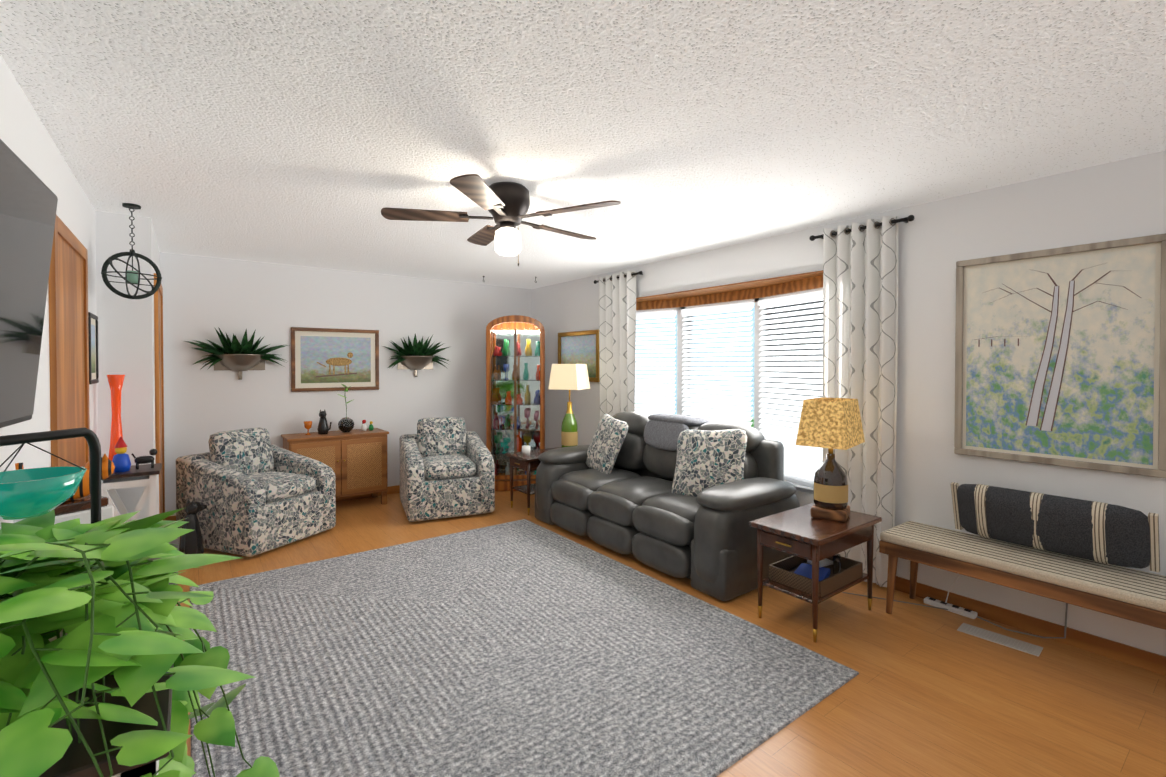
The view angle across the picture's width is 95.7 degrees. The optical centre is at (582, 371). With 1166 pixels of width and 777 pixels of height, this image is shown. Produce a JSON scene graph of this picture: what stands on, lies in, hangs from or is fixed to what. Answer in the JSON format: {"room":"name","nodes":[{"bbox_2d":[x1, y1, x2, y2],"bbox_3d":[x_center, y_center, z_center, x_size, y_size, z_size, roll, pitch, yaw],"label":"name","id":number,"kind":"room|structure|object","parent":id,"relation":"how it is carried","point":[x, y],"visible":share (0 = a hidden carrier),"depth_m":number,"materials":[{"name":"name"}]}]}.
{"room":"living room","nodes":[
{"label":"living room","id":0,"kind":"room"},
{"bbox_2d":[0,54,97,528],"bbox_3d":[-1.532,0.211,1.160,0.120,2.440,5.570,-1,1,-37],"label":"wall","id":1,"kind":"structure","parent":0,"point":[26,139],"depth_m":2.15,"materials":[{"name":"white paint"}]},
{"bbox_2d":[0,139,57,427],"bbox_3d":[-1.400,-0.204,1.173,0.158,0.734,1.303,-1,1,-37],"label":"tv","id":2,"kind":"object","parent":1,"relation":"attached to","point":[28,202],"visible":1,"depth_m":1.51,"materials":[{"name":"black"}]},
{"bbox_2d":[49,215,89,466],"bbox_3d":[-2.515,0.364,2.650,0.087,2.095,0.920,-1,1,-37],"label":"door","id":3,"kind":"structure","parent":1,"relation":"attached to","point":[68,340],"depth_m":2.55,"materials":[{"name":"brown wood"}]},
{"bbox_2d":[88,312,98,383],"bbox_3d":[-2.963,-0.135,3.188,0.020,0.420,0.330,-1,1,-37],"label":"picture","id":4,"kind":"object","parent":1,"relation":"attached to","point":[93,349],"visible":0.73,"depth_m":3.20,"materials":[{"name":"black metal"}]},
{"bbox_2d":[95,211,159,522],"bbox_3d":[-3.534,0.173,4.069,0.400,2.440,1.488,-1,1,-37],"label":"wall","id":5,"kind":"structure","parent":0,"point":[126,337],"depth_m":3.51,"materials":[{"name":"white paint"}]},
{"bbox_2d":[154,273,164,520],"bbox_3d":[-3.344,0.342,4.171,0.023,2.100,0.920,-1,1,-37],"label":"door frame","id":6,"kind":"structure","parent":5,"relation":"attached to","point":[159,371],"depth_m":4.17,"materials":[{"name":"brown wood"}]},
{"bbox_2d":[160,252,531,515],"bbox_3d":[-2.201,0.149,5.920,3.953,2.440,0.120,-1,1,-37],"label":"wall","id":7,"kind":"structure","parent":0,"point":[272,304],"depth_m":5.37,"materials":[{"name":"white paint"}]},
{"bbox_2d":[185,327,288,379],"bbox_3d":[-3.259,-0.170,5.002,0.869,0.497,0.504,-1,1,-37],"label":"hanging planter","id":8,"kind":"object","parent":7,"relation":"attached to","point":[236,355],"visible":1,"depth_m":4.92,"materials":[{"name":"silver metal"}]},
{"bbox_2d":[165,485,399,520],"bbox_3d":[-2.222,1.328,5.835,3.800,0.085,0.013,-1,1,-37],"label":"baseboard","id":9,"kind":"structure","parent":7,"relation":"attached to","point":[391,489],"depth_m":5.71,"materials":[{"name":"brown wood"}]},
{"bbox_2d":[291,327,378,391],"bbox_3d":[-2.582,-0.121,5.539,0.850,0.650,0.025,-1,1,-37],"label":"framed picture","id":10,"kind":"object","parent":7,"relation":"attached to","point":[326,359],"visible":1,"depth_m":5.52,"materials":[{"name":"white"}]},
{"bbox_2d":[383,334,450,376],"bbox_3d":[-1.903,-0.184,6.006,0.757,0.500,0.519,-1,1,-37],"label":"hanging planter","id":11,"kind":"object","parent":7,"relation":"attached to","point":[416,356],"visible":1,"depth_m":5.94,"materials":[{"name":"silver metal"}]},
{"bbox_2d":[0,0,1165,288],"bbox_3d":[-0.283,-1.073,3.007,4.353,0.080,7.058,-1,1,-37],"label":"ceiling","id":12,"kind":"structure","parent":0,"point":[306,132],"depth_m":2.08,"materials":[{"name":"white paint"}]},
{"bbox_2d":[101,203,161,298],"bbox_3d":[-2.813,-0.743,3.293,0.294,0.586,0.294,-1,1,-37],"label":"pendant light","id":13,"kind":"object","parent":12,"relation":"hanging from","point":[132,277],"visible":1,"depth_m":3.28,"materials":[{"name":"grey metal"}]},
{"bbox_2d":[381,174,620,265],"bbox_3d":[-0.413,-0.812,3.008,1.287,0.439,1.293,-1,1,-37],"label":"ceiling fan","id":14,"kind":"object","parent":12,"relation":"hanging from","point":[506,205],"visible":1,"depth_m":2.89,"materials":[{"name":"brown wood"}]},
{"bbox_2d":[176,491,1165,776],"bbox_3d":[0.029,1.444,3.273,5.133,0.080,7.058,-1,1,-37],"label":"floor","id":15,"kind":"structure","parent":0,"point":[928,691],"depth_m":2.35,"materials":[{"name":"brown wood"}]},
{"bbox_2d":[101,375,161,522],"bbox_3d":[-2.883,0.712,3.347,0.320,1.381,0.320,-1,1,-37],"label":"side table","id":16,"kind":"object","parent":15,"relation":"on","point":[125,474],"visible":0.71,"depth_m":3.31,"materials":[{"name":"orange glass"}]},
{"bbox_2d":[0,427,279,776],"bbox_3d":[-1.225,0.856,1.413,0.653,1.416,1.946,-1,1,-37],"label":"potted plant","id":17,"kind":"object","parent":15,"relation":"on","point":[106,670],"visible":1,"depth_m":0.96,"materials":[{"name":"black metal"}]},
{"bbox_2d":[179,499,206,553],"bbox_3d":[-2.867,1.167,3.877,0.178,0.458,0.156,-1,1,-37],"label":"statue","id":18,"kind":"object","parent":15,"relation":"on","point":[191,542],"visible":0.83,"depth_m":3.84,"materials":[{"name":"black ceramic"}]},
{"bbox_2d":[176,427,335,556],"bbox_3d":[-2.681,0.941,4.375,0.860,0.897,0.800,0,1,22],"label":"armchair","id":19,"kind":"object","parent":15,"relation":"on","point":[255,491],"visible":0.94,"depth_m":4.14,"materials":[{"name":"multicoloured fabric"}]},
{"bbox_2d":[281,384,388,504],"bbox_3d":[-2.499,0.750,5.348,0.930,1.254,0.447,-1,1,-37],"label":"cabinet","id":20,"kind":"object","parent":15,"relation":"on","point":[355,460],"visible":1,"depth_m":5.26,"materials":[{"name":"brown wood"}]},
{"bbox_2d":[399,417,494,521],"bbox_3d":[-1.374,0.929,5.265,0.800,0.897,0.860,0,1,-24],"label":"armchair","id":21,"kind":"object","parent":15,"relation":"on","point":[447,467],"visible":1,"depth_m":4.99,"materials":[{"name":"multicoloured fabric"}]},
{"bbox_2d":[486,315,544,490],"bbox_3d":[-0.779,0.364,6.162,0.660,2.005,0.326,0,1,-3],"label":"curio cabinet","id":22,"kind":"object","parent":15,"relation":"on","point":[515,383],"visible":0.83,"depth_m":6.17,"materials":[{"name":"brown wood"}]},
{"bbox_2d":[190,519,858,776],"bbox_3d":[-0.625,1.402,2.934,2.500,0.012,3.050,-1,1,-37],"label":"rug","id":23,"kind":"object","parent":15,"relation":"on","point":[522,648],"visible":0.9,"depth_m":2.49,"materials":[{"name":"grey carpet"}]},
{"bbox_2d":[505,364,589,514],"bbox_3d":[-0.305,0.651,5.390,0.845,1.451,0.475,-1,1,-37],"label":"end table","id":24,"kind":"object","parent":15,"relation":"on","point":[569,377],"visible":0.65,"depth_m":5.35,"materials":[{"name":"brown wood"}]},
{"bbox_2d":[535,412,799,600],"bbox_3d":[0.558,0.878,4.300,0.969,1.026,2.230,-1,1,-37],"label":"sofa","id":25,"kind":"object","parent":15,"relation":"on","point":[680,496],"visible":0.98,"depth_m":3.81,"materials":[{"name":"grey leather"}]},
{"bbox_2d":[749,397,881,642],"bbox_3d":[1.351,0.786,3.056,0.700,1.241,0.420,-1,1,-37],"label":"end table","id":26,"kind":"object","parent":15,"relation":"on","point":[821,532],"visible":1,"depth_m":2.99,"materials":[{"name":"brown wood"}]},
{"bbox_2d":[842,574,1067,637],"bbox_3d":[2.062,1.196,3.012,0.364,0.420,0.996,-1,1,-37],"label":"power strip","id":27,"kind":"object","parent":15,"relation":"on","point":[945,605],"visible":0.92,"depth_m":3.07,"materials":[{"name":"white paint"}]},
{"bbox_2d":[957,623,1042,656],"bbox_3d":[2.189,1.407,2.779,0.120,0.006,0.340,-1,1,-41],"label":"floor vent","id":28,"kind":"object","parent":15,"relation":"in","point":[1020,645],"visible":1,"depth_m":2.77,"materials":[{"name":"silver metal"}]},
{"bbox_2d":[879,521,1165,629],"bbox_3d":[2.334,1.178,2.598,0.400,0.471,1.500,-1,1,-37],"label":"bench","id":29,"kind":"object","parent":15,"relation":"on","point":[1134,595],"visible":1,"depth_m":2.59,"materials":[{"name":"beige fabric"}]},
{"bbox_2d":[951,482,1159,571],"bbox_3d":[2.357,0.771,2.696,0.169,0.301,0.796,-1,1,-37],"label":"pillow","id":30,"kind":"object","parent":29,"relation":"on","point":[1107,533],"visible":1,"depth_m":2.60,"materials":[{"name":"black fabric"}]},
{"bbox_2d":[532,150,1165,655],"bbox_3d":[1.546,0.169,4.392,0.457,2.440,6.818,-1,1,-37],"label":"wall","id":31,"kind":"structure","parent":0,"point":[1082,206],"depth_m":3.16,"materials":[{"name":"white paint"}]},
{"bbox_2d":[558,329,599,381],"bbox_3d":[-0.058,-0.173,6.123,0.030,0.580,0.800,-1,1,-37],"label":"landscape picture","id":32,"kind":"object","parent":31,"relation":"attached to","point":[578,347],"visible":0.6,"depth_m":6.06,"materials":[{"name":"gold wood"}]},
{"bbox_2d":[594,271,642,420],"bbox_3d":[0.364,0.172,5.495,0.116,2.365,0.760,-1,1,-37],"label":"curtain","id":33,"kind":"object","parent":31,"relation":"hanging from","point":[617,321],"visible":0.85,"depth_m":5.47,"materials":[{"name":"white fabric"}]},
{"bbox_2d":[635,270,822,487],"bbox_3d":[1.178,0.074,4.821,0.391,1.620,2.678,-1,1,-37],"label":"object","id":34,"kind":"structure","parent":31,"relation":"in","point":[755,291],"depth_m":4.60,"materials":[{"name":"white"}]},
{"bbox_2d":[635,290,822,483],"bbox_3d":[1.172,0.114,4.817,0.267,1.440,2.532,-1,1,-37],"label":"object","id":35,"kind":"object","parent":34,"relation":"attached to","point":[798,465],"visible":0.48,"depth_m":4.68,"materials":[{"name":"white plastic"}]},
{"bbox_2d":[809,215,914,586],"bbox_3d":[1.837,0.198,3.525,0.117,2.365,0.680,-1,1,-37],"label":"curtain","id":36,"kind":"object","parent":31,"relation":"hanging from","point":[860,305],"visible":0.88,"depth_m":3.44,"materials":[{"name":"white fabric"}]},
{"bbox_2d":[895,576,1165,675],"bbox_3d":[1.358,1.349,4.266,0.014,0.085,6.818,-1,1,-37],"label":"baseboard","id":37,"kind":"structure","parent":31,"relation":"attached to","point":[1138,657],"depth_m":2.79,"materials":[{"name":"brown wood"}]},
{"bbox_2d":[954,233,1165,477],"bbox_3d":[2.451,-0.075,2.769,0.030,1.130,0.850,-1,1,-37],"label":"tree painting","id":38,"kind":"object","parent":31,"relation":"attached to","point":[1060,356],"visible":0.98,"depth_m":2.72,"materials":[{"name":"white"}]},
{"label":"outside","id":39,"kind":"structure","parent":0,"visible":0},
{"bbox_2d":[635,303,754,427],"bbox_3d":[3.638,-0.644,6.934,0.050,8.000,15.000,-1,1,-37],"label":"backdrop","id":40,"kind":"structure","parent":39,"point":[753,326],"depth_m":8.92,"materials":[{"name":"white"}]}
]}

